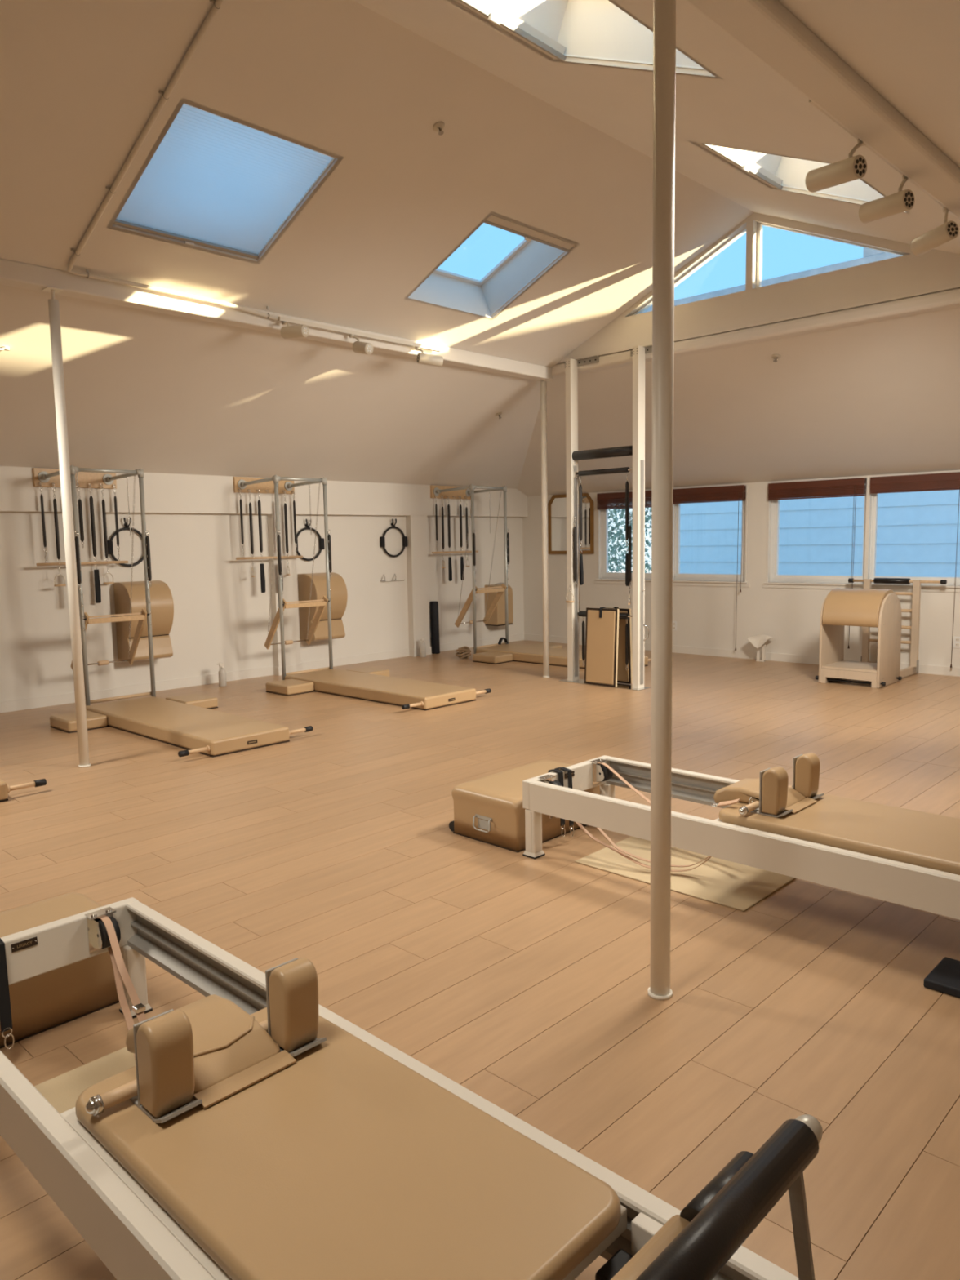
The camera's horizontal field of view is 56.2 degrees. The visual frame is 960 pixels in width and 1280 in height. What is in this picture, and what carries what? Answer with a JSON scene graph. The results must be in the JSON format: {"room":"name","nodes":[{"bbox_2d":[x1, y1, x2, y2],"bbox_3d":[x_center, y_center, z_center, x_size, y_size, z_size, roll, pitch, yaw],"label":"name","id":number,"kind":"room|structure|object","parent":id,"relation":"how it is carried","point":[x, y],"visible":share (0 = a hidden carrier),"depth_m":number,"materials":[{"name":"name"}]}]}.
{"room":"exercise studio","nodes":[
{"label":"exercise studio","id":0,"kind":"room"},
{"bbox_2d":[0,511,524,702],"bbox_3d":[-3.955,-0.545,8.756,0.120,2.400,13.430,5,9,43],"label":"wall","id":1,"kind":"structure","parent":0,"point":[221,613],"depth_m":9.88,"materials":[{"name":"white paint"}]},
{"bbox_2d":[77,511,115,692],"bbox_3d":[-3.775,-0.324,8.806,0.100,1.842,0.270,5,9,43],"label":"trim","id":2,"kind":"structure","parent":1,"relation":"attached to","point":[99,639],"depth_m":8.77,"materials":[{"name":"white paint"}]},
{"bbox_2d":[123,517,131,528],"bbox_3d":[-3.536,-1.172,9.009,0.063,0.108,0.080,5,9,43],"label":"wall hook","id":3,"kind":"object","parent":1,"relation":"attached to","point":[126,524],"visible":0.91,"depth_m":9.00,"materials":[{"name":"black metal"}]},
{"bbox_2d":[107,527,143,566],"bbox_3d":[-3.531,-0.934,9.035,0.048,0.397,0.436,5,9,43],"label":"ring","id":4,"kind":"object","parent":3,"relation":"hanging from","point":[110,548],"visible":0.58,"depth_m":8.95,"materials":[{"name":"black rubber"}]},
{"bbox_2d":[113,580,173,661],"bbox_3d":[-3.368,-0.196,9.050,0.368,0.784,0.445,5,9,43],"label":"spine corrector","id":5,"kind":"object","parent":1,"relation":"attached to","point":[162,603],"visible":0.82,"depth_m":8.96,"materials":[{"name":"beige leather"}]},
{"bbox_2d":[0,633,524,713],"bbox_3d":[-3.852,0.555,8.797,0.112,0.100,13.190,5,9,43],"label":"baseboard","id":6,"kind":"structure","parent":1,"relation":"attached to","point":[67,698],"depth_m":10.00,"materials":[{"name":"white paint"}]},
{"bbox_2d":[0,466,527,516],"bbox_3d":[-3.892,-1.453,8.579,0.100,0.460,13.190,5,9,43],"label":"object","id":7,"kind":"structure","parent":1,"relation":"attached to","point":[164,493],"depth_m":9.76,"materials":[{"name":"white paint"}]},
{"bbox_2d":[266,513,300,666],"bbox_3d":[-2.258,-0.524,10.380,0.100,1.842,0.300,5,9,43],"label":"trim","id":8,"kind":"structure","parent":1,"relation":"attached to","point":[290,593],"depth_m":10.34,"materials":[{"name":"white paint"}]},
{"bbox_2d":[305,519,311,528],"bbox_3d":[-2.025,-1.369,10.577,0.063,0.108,0.080,5,9,43],"label":"wall hook","id":9,"kind":"object","parent":1,"relation":"attached to","point":[306,523],"visible":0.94,"depth_m":10.56,"materials":[{"name":"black metal"}]},
{"bbox_2d":[295,527,324,560],"bbox_3d":[-2.020,-1.131,10.603,0.048,0.397,0.436,5,9,43],"label":"ring","id":10,"kind":"object","parent":9,"relation":"hanging from","point":[322,546],"visible":0.88,"depth_m":10.64,"materials":[{"name":"black rubber"}]},
{"bbox_2d":[297,572,347,641],"bbox_3d":[-1.849,-0.397,10.626,0.368,0.784,0.445,5,9,43],"label":"spine corrector","id":11,"kind":"object","parent":1,"relation":"attached to","point":[339,594],"visible":0.84,"depth_m":10.53,"materials":[{"name":"beige leather"}]},
{"bbox_2d":[391,518,396,527],"bbox_3d":[-1.109,-1.500,11.526,0.063,0.108,0.080,5,9,43],"label":"wall hook","id":12,"kind":"object","parent":1,"relation":"attached to","point":[392,523],"visible":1,"depth_m":11.52,"materials":[{"name":"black metal"}]},
{"bbox_2d":[380,526,407,557],"bbox_3d":[-1.105,-1.262,11.552,0.048,0.397,0.436,5,9,43],"label":"ring","id":13,"kind":"object","parent":12,"relation":"hanging from","point":[382,538],"visible":1,"depth_m":11.54,"materials":[{"name":"black rubber"}]},
{"bbox_2d":[405,515,430,648],"bbox_3d":[-0.818,-0.715,11.875,0.100,1.842,0.290,5,9,43],"label":"trim","id":14,"kind":"structure","parent":1,"relation":"attached to","point":[416,530],"depth_m":11.81,"materials":[{"name":"white paint"}]},
{"bbox_2d":[484,582,513,626],"bbox_3d":[0.272,-0.519,12.928,0.250,0.604,0.340,5,9,43],"label":"wall box","id":15,"kind":"object","parent":1,"relation":"attached to","point":[497,618],"visible":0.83,"depth_m":12.82,"materials":[{"name":"beige leather"}]},
{"bbox_2d":[0,640,959,1279],"bbox_3d":[-0.293,0.946,5.417,10.160,0.060,13.390,5,9,43],"label":"floor","id":16,"kind":"structure","parent":0,"point":[523,982],"depth_m":3.51,"materials":[{"name":"brown wood"}]},
{"bbox_2d":[0,778,46,802],"bbox_3d":[-3.844,0.865,5.907,2.203,0.118,1.116,5,9,43],"label":"mat","id":17,"kind":"object","parent":16,"relation":"on","point":[5,788],"visible":1,"depth_m":5.43,"materials":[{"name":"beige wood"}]},
{"bbox_2d":[0,893,119,1048],"bbox_3d":[-1.589,1.084,2.909,0.505,0.262,0.774,5,9,43],"label":"box","id":18,"kind":"object","parent":16,"relation":"on","point":[47,1001],"visible":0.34,"depth_m":2.88,"materials":[{"name":"brown leather"}]},
{"bbox_2d":[41,286,90,768],"bbox_3d":[-2.755,-0.706,6.031,0.100,3.176,0.100,5,9,43],"label":"support pole","id":19,"kind":"object","parent":16,"relation":"on","point":[53,304],"visible":1,"depth_m":6.00,"materials":[{"name":"white metal"}]},
{"bbox_2d":[49,710,107,733],"bbox_3d":[-3.374,0.683,7.562,0.400,0.100,0.330,5,9,43],"label":"cushion","id":20,"kind":"object","parent":16,"relation":"on","point":[66,722],"visible":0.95,"depth_m":7.47,"materials":[{"name":"beige leather"}]},
{"bbox_2d":[34,1046,135,1114],"bbox_3d":[-0.845,1.265,2.317,0.853,0.007,0.491,5,9,43],"label":"floor mat","id":21,"kind":"object","parent":16,"relation":"on","point":[62,1091],"visible":0.08,"depth_m":2.54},
{"bbox_2d":[32,465,155,706],"bbox_3d":[-3.560,-0.482,8.407,0.740,2.236,0.770,5,9,43],"label":"tower","id":22,"kind":"object","parent":16,"relation":"on","point":[82,477],"visible":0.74,"depth_m":8.33,"materials":[{"name":"grey metal"}]},
{"bbox_2d":[39,485,47,554],"bbox_3d":[-4.029,-1.107,8.299,0.025,0.626,0.024,-2,6,-7],"label":"spring","id":23,"kind":"object","parent":22,"relation":"hanging from","point":[41,496],"visible":1,"depth_m":8.29,"materials":[{"name":"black metal"}]},
{"bbox_2d":[35,551,128,565],"bbox_3d":[-3.785,-0.779,8.586,0.027,0.119,0.860,5,9,43],"label":"bar","id":24,"kind":"object","parent":23,"relation":"hanging from","point":[119,561],"visible":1,"depth_m":8.61,"materials":[{"name":"brown wood"}]},
{"bbox_2d":[52,486,60,564],"bbox_3d":[-3.949,-1.062,8.387,0.029,0.738,0.031,5,9,43],"label":"spring","id":25,"kind":"object","parent":22,"relation":"hanging from","point":[55,517],"visible":1,"depth_m":8.38,"materials":[{"name":"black metal"}]},
{"bbox_2d":[74,530,81,591],"bbox_3d":[-3.529,-0.694,7.897,0.031,0.530,0.033,5,9,43],"label":"spring","id":26,"kind":"object","parent":22,"relation":"hanging from","point":[77,544],"visible":0.99,"depth_m":7.88,"materials":[{"name":"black metal"}]},
{"bbox_2d":[77,486,84,547],"bbox_3d":[-3.791,-1.163,8.543,0.033,0.578,0.035,5,9,43],"label":"spring","id":27,"kind":"object","parent":22,"relation":"hanging from","point":[80,508],"visible":1,"depth_m":8.53,"materials":[{"name":"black metal"}]},
{"bbox_2d":[88,487,96,561],"bbox_3d":[-3.714,-1.102,8.630,0.033,0.720,0.035,5,9,43],"label":"spring","id":28,"kind":"object","parent":22,"relation":"hanging from","point":[91,506],"visible":1,"depth_m":8.62,"materials":[{"name":"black metal"}]},
{"bbox_2d":[93,564,101,603],"bbox_3d":[-3.700,-0.547,8.695,0.034,0.380,0.050,5,9,43],"label":"strap","id":29,"kind":"object","parent":28,"relation":"hanging from","point":[97,584],"visible":1,"depth_m":8.69,"materials":[{"name":"black fabric"}]},
{"bbox_2d":[101,487,108,560],"bbox_3d":[-3.635,-1.104,8.713,0.029,0.738,0.031,5,9,43],"label":"spring","id":30,"kind":"object","parent":22,"relation":"hanging from","point":[104,526],"visible":1,"depth_m":8.70,"materials":[{"name":"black metal"}]},
{"bbox_2d":[145,530,151,587],"bbox_3d":[-3.080,-0.754,8.363,0.031,0.530,0.033,5,9,43],"label":"spring","id":31,"kind":"object","parent":22,"relation":"hanging from","point":[148,547],"visible":1,"depth_m":8.35,"materials":[{"name":"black metal"}]},
{"bbox_2d":[165,693,217,709],"bbox_3d":[-2.683,0.582,8.365,0.400,0.100,0.330,5,9,43],"label":"cushion","id":32,"kind":"object","parent":16,"relation":"on","point":[196,700],"visible":0.66,"depth_m":8.29,"materials":[{"name":"beige leather"}]},
{"bbox_2d":[85,696,312,757],"bbox_3d":[-2.468,0.678,7.381,2.203,0.118,1.116,5,9,43],"label":"mat","id":33,"kind":"object","parent":16,"relation":"on","point":[193,729],"visible":0.92,"depth_m":6.99,"materials":[{"name":"beige leather"}]},
{"bbox_2d":[217,662,226,686],"bbox_3d":[-2.760,0.368,9.631,0.080,0.250,0.080,-1,6,-2],"label":"spray bottle","id":34,"kind":"object","parent":16,"relation":"on","point":[222,673],"visible":1,"depth_m":9.60,"materials":[{"name":"white plastic"}]},
{"bbox_2d":[233,475,333,679],"bbox_3d":[-2.124,-0.671,9.897,0.740,2.236,0.770,5,9,43],"label":"tower","id":35,"kind":"object","parent":16,"relation":"on","point":[276,485],"visible":0.99,"depth_m":9.80,"materials":[{"name":"metal"}]},
{"bbox_2d":[239,491,244,549],"bbox_3d":[-2.593,-1.297,9.789,0.025,0.626,0.024,-2,6,-7],"label":"spring","id":36,"kind":"object","parent":35,"relation":"hanging from","point":[241,504],"visible":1,"depth_m":9.78,"materials":[{"name":"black metal"}]},
{"bbox_2d":[235,547,302,559],"bbox_3d":[-2.349,-0.969,10.076,0.027,0.119,0.860,5,9,43],"label":"bar","id":37,"kind":"object","parent":36,"relation":"hanging from","point":[296,556],"visible":1,"depth_m":10.03,"materials":[{"name":"brown wood"}]},
{"bbox_2d":[248,492,253,559],"bbox_3d":[-2.513,-1.252,9.877,0.029,0.738,0.031,5,9,43],"label":"spring","id":38,"kind":"object","parent":35,"relation":"hanging from","point":[250,504],"visible":1,"depth_m":9.87,"materials":[{"name":"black metal"}]},
{"bbox_2d":[257,492,262,556],"bbox_3d":[-2.434,-1.271,9.959,0.033,0.720,0.035,5,9,43],"label":"spring","id":39,"kind":"object","parent":35,"relation":"hanging from","point":[259,500],"visible":1,"depth_m":9.95,"materials":[{"name":"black metal"}]},
{"bbox_2d":[266,679,314,696],"bbox_3d":[-1.939,0.480,9.173,0.400,0.100,0.330,5,9,43],"label":"cushion","id":40,"kind":"object","parent":16,"relation":"on","point":[287,687],"visible":1,"depth_m":9.06,"materials":[{"name":"beige leather"}]},
{"bbox_2d":[346,666,389,676],"bbox_3d":[-1.249,0.379,9.975,0.400,0.100,0.330,5,9,43],"label":"cushion","id":41,"kind":"object","parent":16,"relation":"on","point":[366,669],"visible":0.34,"depth_m":9.91,"materials":[{"name":"beige leather"}]},
{"bbox_2d":[284,668,491,711],"bbox_3d":[-1.051,0.473,9.009,2.203,0.118,1.116,5,9,43],"label":"mat","id":42,"kind":"object","parent":16,"relation":"on","point":[405,693],"visible":0.95,"depth_m":8.63,"materials":[{"name":"beige leather"}]},
{"bbox_2d":[0,897,822,1279],"bbox_3d":[-0.488,0.988,1.877,2.405,0.641,0.678,5,9,43],"label":"pilates reformer","id":43,"kind":"object","parent":16,"relation":"on","point":[255,1131],"visible":1,"depth_m":1.62,"materials":[{"name":"beige leather"}]},
{"bbox_2d":[0,937,14,1049],"bbox_3d":[-1.402,1.026,2.623,0.091,0.323,0.033,5,9,43],"label":"loop","id":44,"kind":"object","parent":43,"relation":"hanging from","point":[6,1021],"visible":1,"depth_m":2.59,"materials":[{"name":"black fabric"}]},
{"bbox_2d":[430,601,439,653],"bbox_3d":[-0.607,-0.169,12.098,0.116,0.700,0.120,5,9,43],"label":"foam roller","id":45,"kind":"object","parent":16,"relation":"on","point":[434,621],"visible":1,"depth_m":12.05,"materials":[{"name":"black plastic"}]},
{"bbox_2d":[430,484,508,657],"bbox_3d":[-0.105,-0.939,11.992,0.740,2.236,0.770,5,9,43],"label":"tower","id":46,"kind":"object","parent":16,"relation":"on","point":[436,491],"visible":0.99,"depth_m":11.88,"materials":[{"name":"metal"}]},
{"bbox_2d":[472,651,512,664],"bbox_3d":[0.158,0.219,11.198,0.400,0.100,0.330,5,9,43],"label":"cushion","id":47,"kind":"object","parent":16,"relation":"on","point":[489,657],"visible":1,"depth_m":11.09,"materials":[{"name":"beige leather"}]},
{"bbox_2d":[448,760,599,853],"bbox_3d":[0.257,0.848,4.754,0.505,0.262,0.774,5,9,43],"label":"box","id":48,"kind":"object","parent":16,"relation":"on","point":[489,809],"visible":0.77,"depth_m":4.51,"materials":[{"name":"beige leather"}]},
{"bbox_2d":[537,378,550,677],"bbox_3d":[0.699,-1.171,9.684,0.100,3.176,0.100,5,9,43],"label":"support pole","id":49,"kind":"object","parent":16,"relation":"on","point":[543,384],"visible":1,"depth_m":9.65,"materials":[{"name":"white metal"}]},
{"bbox_2d":[475,644,651,668],"bbox_3d":[0.964,0.205,11.112,2.203,0.118,1.116,5,9,43],"label":"mat","id":50,"kind":"object","parent":16,"relation":"on","point":[521,653],"visible":0.36,"depth_m":11.09,"materials":[{"name":"beige leather"}]},
{"bbox_2d":[558,344,652,690],"bbox_3d":[1.268,-1.190,9.086,1.106,3.325,0.220,5,9,43],"label":"tower","id":51,"kind":"object","parent":16,"relation":"on","point":[637,450],"visible":0.97,"depth_m":9.02,"materials":[{"name":"white metal"}]},
{"bbox_2d":[578,476,582,546],"bbox_3d":[1.041,-1.327,9.295,0.033,0.720,0.035,5,9,43],"label":"spring","id":52,"kind":"object","parent":51,"relation":"hanging from","point":[580,486],"visible":1,"depth_m":9.28,"materials":[{"name":"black metal"}]},
{"bbox_2d":[584,607,619,687],"bbox_3d":[1.239,0.064,9.164,0.385,0.796,0.093,5,9,43],"label":"board","id":53,"kind":"object","parent":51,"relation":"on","point":[602,629],"visible":1,"depth_m":9.13,"materials":[{"name":"beige leather"}]},
{"bbox_2d":[625,472,628,546],"bbox_3d":[1.456,-1.290,8.900,0.033,0.720,0.035,5,9,43],"label":"spring","id":54,"kind":"object","parent":51,"relation":"hanging from","point":[627,482],"visible":1,"depth_m":8.89,"materials":[{"name":"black metal"}]},
{"bbox_2d":[628,513,631,588],"bbox_3d":[1.485,-0.880,8.905,0.029,0.738,0.031,5,9,43],"label":"spring","id":55,"kind":"object","parent":51,"relation":"hanging from","point":[629,526],"visible":1,"depth_m":8.89,"materials":[{"name":"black metal"}]},
{"bbox_2d":[604,606,632,684],"bbox_3d":[1.413,0.051,9.290,0.340,0.786,0.084,5,9,43],"label":"board","id":56,"kind":"object","parent":16,"relation":"on","point":[624,676],"visible":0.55,"depth_m":9.22,"materials":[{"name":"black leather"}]},
{"bbox_2d":[647,0,675,1000],"bbox_3d":[0.567,-0.407,2.796,0.100,3.176,0.100,5,9,43],"label":"support pole","id":57,"kind":"object","parent":16,"relation":"on","point":[664,11],"visible":1,"depth_m":2.76,"materials":[{"name":"white metal"}]},
{"bbox_2d":[574,836,795,911],"bbox_3d":[0.920,1.039,4.079,0.853,0.007,0.491,5,9,43],"label":"floor mat","id":58,"kind":"object","parent":16,"relation":"on","point":[739,886],"visible":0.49,"depth_m":4.00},
{"bbox_2d":[522,752,959,919],"bbox_3d":[1.297,0.785,3.682,2.405,0.586,0.672,5,9,43],"label":"pilates reformer","id":59,"kind":"object","parent":16,"relation":"on","point":[903,856],"visible":0.98,"depth_m":3.54,"materials":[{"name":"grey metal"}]},
{"bbox_2d":[548,768,564,836],"bbox_3d":[0.377,0.801,4.426,0.081,0.333,0.033,5,9,43],"label":"loop","id":60,"kind":"object","parent":59,"relation":"hanging from","point":[560,772],"visible":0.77,"depth_m":4.40,"materials":[{"name":"black fabric"}]},
{"bbox_2d":[554,767,573,836],"bbox_3d":[0.417,0.802,4.458,0.096,0.343,0.033,5,9,43],"label":"loop","id":61,"kind":"object","parent":59,"relation":"hanging from","point":[569,771],"visible":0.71,"depth_m":4.42,"materials":[{"name":"black fabric"}]},
{"bbox_2d":[747,634,773,662],"bbox_3d":[3.359,0.101,10.778,0.250,0.316,0.160,5,9,43],"label":"stand","id":62,"kind":"object","parent":16,"relation":"on","point":[757,641],"visible":1,"depth_m":10.76,"materials":[{"name":"white plastic"}]},
{"bbox_2d":[815,577,946,688],"bbox_3d":[4.099,-0.107,9.306,0.998,1.022,1.230,5,9,43],"label":"barrel","id":63,"kind":"object","parent":16,"relation":"on","point":[866,607],"visible":1,"depth_m":9.02,"materials":[{"name":"beige leather"}]},
{"bbox_2d":[822,660,876,672],"bbox_3d":[3.859,0.269,9.146,0.550,0.022,0.540,5,9,43],"label":"shelf","id":64,"kind":"object","parent":63,"relation":"attached to","point":[830,666],"depth_m":9.09,"materials":[{"name":"white wood"}]},
{"bbox_2d":[923,956,959,998],"bbox_3d":[1.639,1.136,2.973,0.260,0.032,0.220,5,9,43],"label":"foam block","id":65,"kind":"object","parent":16,"relation":"on","point":[944,978],"visible":1,"depth_m":2.98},
{"bbox_2d":[0,0,959,496],"bbox_3d":[-0.297,-2.248,5.118,10.160,2.214,13.340,5,9,43],"label":"ceiling","id":66,"kind":"structure","parent":0,"point":[563,149],"depth_m":6.58,"materials":[{"name":"white paint"}]},
{"bbox_2d":[66,0,279,319],"bbox_3d":[-1.365,-2.846,5.613,2.173,1.020,1.639,5,9,43],"label":"conduit","id":67,"kind":"object","parent":66,"relation":"attached to","point":[217,3],"visible":1,"depth_m":5.32,"materials":[{"name":"grey metal"}]},
{"bbox_2d":[106,97,342,263],"bbox_3d":[-1.652,-2.982,5.682,1.150,0.766,1.107,5,9,43],"label":"window","id":68,"kind":"structure","parent":66,"relation":"attached to","point":[279,232],"depth_m":5.75,"materials":[{"name":"white paint"}]},
{"bbox_2d":[113,102,336,258],"bbox_3d":[-1.605,-2.833,5.656,0.959,0.456,1.046,5,9,43],"label":"shade","id":69,"kind":"object","parent":68,"relation":"attached to","point":[213,180],"visible":0.92,"depth_m":5.64,"materials":[{"name":"fabric"}]},
{"bbox_2d":[0,257,552,380],"bbox_3d":[-2.943,-2.331,5.740,0.150,0.125,10.590,5,9,43],"label":"beam","id":70,"kind":"structure","parent":66,"relation":"attached to","point":[13,273],"depth_m":6.64,"materials":[{"name":"white paint"}]},
{"bbox_2d":[277,315,440,351],"bbox_3d":[-0.966,-2.569,7.590,0.038,0.033,1.724,5,9,43],"label":"track rail","id":71,"kind":"object","parent":70,"relation":"attached to","point":[291,321],"visible":1,"depth_m":7.51,"materials":[{"name":"white metal"}]},
{"bbox_2d":[280,320,309,338],"bbox_3d":[-1.448,-2.395,6.920,0.278,0.153,0.118,3,8,34],"label":"track spotlight","id":72,"kind":"object","parent":71,"relation":"attached to","point":[287,331],"visible":1,"depth_m":6.87,"materials":[{"name":"white metal"}]},
{"bbox_2d":[349,333,373,354],"bbox_3d":[-0.989,-2.443,7.438,0.231,0.186,0.092,4,8,40],"label":"track spotlight","id":73,"kind":"object","parent":71,"relation":"attached to","point":[359,347],"visible":1,"depth_m":7.39,"materials":[{"name":"white metal"}]},
{"bbox_2d":[415,346,443,366],"bbox_3d":[-0.452,-2.526,8.018,0.231,0.168,0.129,-4,7,-22],"label":"track spotlight","id":74,"kind":"object","parent":71,"relation":"attached to","point":[422,358],"visible":1,"depth_m":7.97,"materials":[{"name":"white metal"}]},
{"bbox_2d":[403,211,578,319],"bbox_3d":[0.044,-3.206,7.442,1.150,0.767,1.076,5,9,43],"label":"window","id":75,"kind":"structure","parent":66,"relation":"attached to","point":[442,288],"depth_m":7.86,"materials":[{"name":"white paint"}]},
{"bbox_2d":[484,214,574,315],"bbox_3d":[0.091,-3.075,7.415,0.958,0.446,1.016,5,9,43],"label":"window frame","id":76,"kind":"structure","parent":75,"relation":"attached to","point":[528,233],"depth_m":7.12,"materials":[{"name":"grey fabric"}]},
{"bbox_2d":[448,0,722,79],"bbox_3d":[0.388,-2.837,3.881,1.109,0.712,1.118,5,9,43],"label":"window","id":77,"kind":"structure","parent":66,"relation":"attached to","point":[588,28],"depth_m":4.40,"materials":[{"name":"white paint"}]},
{"bbox_2d":[454,0,706,70],"bbox_3d":[0.353,-2.735,3.928,0.938,0.438,1.056,5,9,43],"label":"window frame","id":78,"kind":"structure","parent":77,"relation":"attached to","point":[488,10],"depth_m":4.31,"materials":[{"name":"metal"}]},
{"bbox_2d":[688,140,911,214],"bbox_3d":[2.074,-3.060,5.630,1.109,0.712,1.118,5,9,43],"label":"window","id":79,"kind":"structure","parent":66,"relation":"attached to","point":[793,171],"depth_m":6.14,"materials":[{"name":"white paint"}]},
{"bbox_2d":[697,142,871,201],"bbox_3d":[2.039,-2.958,5.677,0.938,0.438,1.056,5,9,43],"label":"shade","id":80,"kind":"object","parent":79,"relation":"attached to","point":[729,154],"visible":0.71,"depth_m":5.97,"materials":[{"name":"fabric"}]},
{"bbox_2d":[522,470,959,666],"bbox_3d":[4.301,-0.762,10.081,10.200,2.250,0.160,5,9,43],"label":"wall","id":81,"kind":"structure","parent":0,"point":[705,616],"depth_m":10.99,"materials":[{"name":"white paint"}]},
{"bbox_2d":[547,493,594,554],"bbox_3d":[1.281,-1.643,12.748,0.806,0.842,0.028,5,9,43],"label":"wall mirror","id":82,"kind":"object","parent":81,"relation":"attached to","point":[557,505],"visible":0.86,"depth_m":12.84,"materials":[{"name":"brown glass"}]},
{"bbox_2d":[595,485,750,586],"bbox_3d":[2.468,-1.332,11.723,2.320,1.227,0.155,5,9,43],"label":"window","id":83,"kind":"structure","parent":81,"relation":"in","point":[604,576],"depth_m":11.64,"materials":[{"name":"white paint"}]},
{"bbox_2d":[596,490,651,509],"bbox_3d":[2.026,-1.866,11.979,1.120,0.217,0.060,5,9,43],"label":"blind","id":84,"kind":"object","parent":83,"relation":"attached to","point":[614,499],"visible":0.53,"depth_m":12.12,"materials":[{"name":"brown wood"}]},
{"bbox_2d":[672,484,745,650],"bbox_3d":[2.828,-0.904,11.319,1.050,2.012,0.075,5,9,43],"label":"blind","id":85,"kind":"object","parent":83,"relation":"attached to","point":[725,493],"visible":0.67,"depth_m":11.12,"materials":[{"name":"brown wood"}]},
{"bbox_2d":[524,633,959,676],"bbox_3d":[4.258,0.267,10.132,9.960,0.095,0.014,5,9,43],"label":"baseboard","id":86,"kind":"structure","parent":81,"relation":"attached to","point":[922,668],"depth_m":10.99,"materials":[{"name":"white paint"}]},
{"bbox_2d":[762,478,959,592],"bbox_3d":[4.267,-1.174,10.008,2.320,1.227,0.155,5,9,43],"label":"window","id":87,"kind":"structure","parent":81,"relation":"in","point":[774,580],"depth_m":10.06,"materials":[{"name":"white paint"}]},
{"bbox_2d":[768,477,866,648],"bbox_3d":[3.835,-0.875,10.352,1.120,1.892,0.075,5,9,43],"label":"blind","id":88,"kind":"object","parent":87,"relation":"attached to","point":[846,487],"visible":0.91,"depth_m":10.20,"materials":[{"name":"brown fabric"}]},
{"bbox_2d":[870,471,959,667],"bbox_3d":[4.645,-0.742,9.588,1.000,2.017,0.075,5,9,43],"label":"blind","id":89,"kind":"object","parent":87,"relation":"attached to","point":[943,481],"visible":1,"depth_m":9.47,"materials":[{"name":"brown wood"}]},
{"bbox_2d":[557,212,959,364],"bbox_3d":[2.439,-3.247,7.898,4.640,0.975,0.150,5,9,43],"label":"window frame","id":90,"kind":"structure","parent":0,"point":[909,275],"depth_m":7.67,"materials":[{"name":"white paint"}]},
{"bbox_2d":[632,226,746,315],"bbox_3d":[1.929,-3.412,8.389,1.284,0.577,0.040,5,9,43],"label":"window","id":91,"kind":"structure","parent":90,"relation":"in","point":[744,230],"depth_m":8.26,"materials":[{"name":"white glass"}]},
{"bbox_2d":[551,288,959,378],"bbox_3d":[2.462,-2.706,7.965,4.850,0.113,0.180,5,9,43],"label":"trim","id":92,"kind":"structure","parent":90,"relation":"attached to","point":[950,299],"depth_m":7.64,"materials":[{"name":"white paint"}]},
{"bbox_2d":[684,0,959,218],"bbox_3d":[0.446,-2.034,2.511,0.170,0.125,10.590,5,9,43],"label":"beam","id":93,"kind":"structure","parent":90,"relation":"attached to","point":[767,29],"depth_m":3.40,"materials":[{"name":"white paint"}]},
{"bbox_2d":[755,222,907,288],"bbox_3d":[2.917,-3.326,7.448,1.321,0.577,0.040,5,9,43],"label":"window","id":94,"kind":"structure","parent":90,"relation":"in","point":[759,225],"depth_m":7.84,"materials":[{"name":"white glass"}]},
{"bbox_2d":[808,99,959,220],"bbox_3d":[2.479,-2.319,4.777,0.038,0.033,3.324,5,9,43],"label":"track rail","id":95,"kind":"object","parent":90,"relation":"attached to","point":[810,100],"visible":0.08,"depth_m":4.09,"materials":[{"name":"white metal"}]},
{"bbox_2d":[804,138,866,192],"bbox_3d":[1.596,-2.087,3.945,0.198,0.217,0.266,-4,7,-29],"label":"track spotlight","id":96,"kind":"object","parent":95,"relation":"attached to","point":[851,168],"visible":0.98,"depth_m":3.88,"materials":[{"name":"beige metal"}]},
{"bbox_2d":[858,174,915,223],"bbox_3d":[1.991,-2.136,4.328,0.202,0.218,0.249,-5,7,-29],"label":"track spotlight","id":97,"kind":"object","parent":95,"relation":"attached to","point":[903,201],"visible":0.97,"depth_m":4.27,"materials":[{"name":"beige metal"}]},
{"bbox_2d":[910,206,959,255],"bbox_3d":[2.432,-2.180,4.748,0.180,0.238,0.242,-3,7,-20],"label":"track spotlight","id":98,"kind":"object","parent":95,"relation":"attached to","point":[948,231],"visible":0.98,"depth_m":4.70,"materials":[{"name":"beige metal"}]},
{"label":"outside","id":99,"kind":"structure","parent":0,"visible":0},
{"bbox_2d":[608,568,651,573],"bbox_3d":[19.239,-0.702,20.133,60.000,0.100,34.410,5,9,43],"label":"ground","id":100,"kind":"structure","parent":99,"point":[622,571],"depth_m":48.86,"materials":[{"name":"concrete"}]},
{"bbox_2d":[608,503,651,573],"bbox_3d":[1.331,-1.722,16.067,4.282,3.454,1.114,5,9,43],"label":"hedge","id":101,"kind":"object","parent":100,"relation":"on","point":[611,533],"visible":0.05,"depth_m":14.93,"materials":[{"name":"green plant"}]},
{"bbox_2d":[680,489,959,577],"bbox_3d":[11.749,-2.893,12.700,18.870,6.150,3.020,5,9,43],"label":"neighbouring building","id":102,"kind":"structure","parent":100,"relation":"on","point":[917,531],"depth_m":15.94,"materials":[{"name":"paint"}]},
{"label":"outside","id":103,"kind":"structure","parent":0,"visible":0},
{"bbox_2d":[641,247,901,313],"bbox_3d":[4.386,-3.388,9.929,10.160,3.000,0.200,5,9,43],"label":"roof parapet","id":104,"kind":"object","parent":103,"point":[870,255],"visible":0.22,"depth_m":10.33,"materials":[{"name":"grey paint"}]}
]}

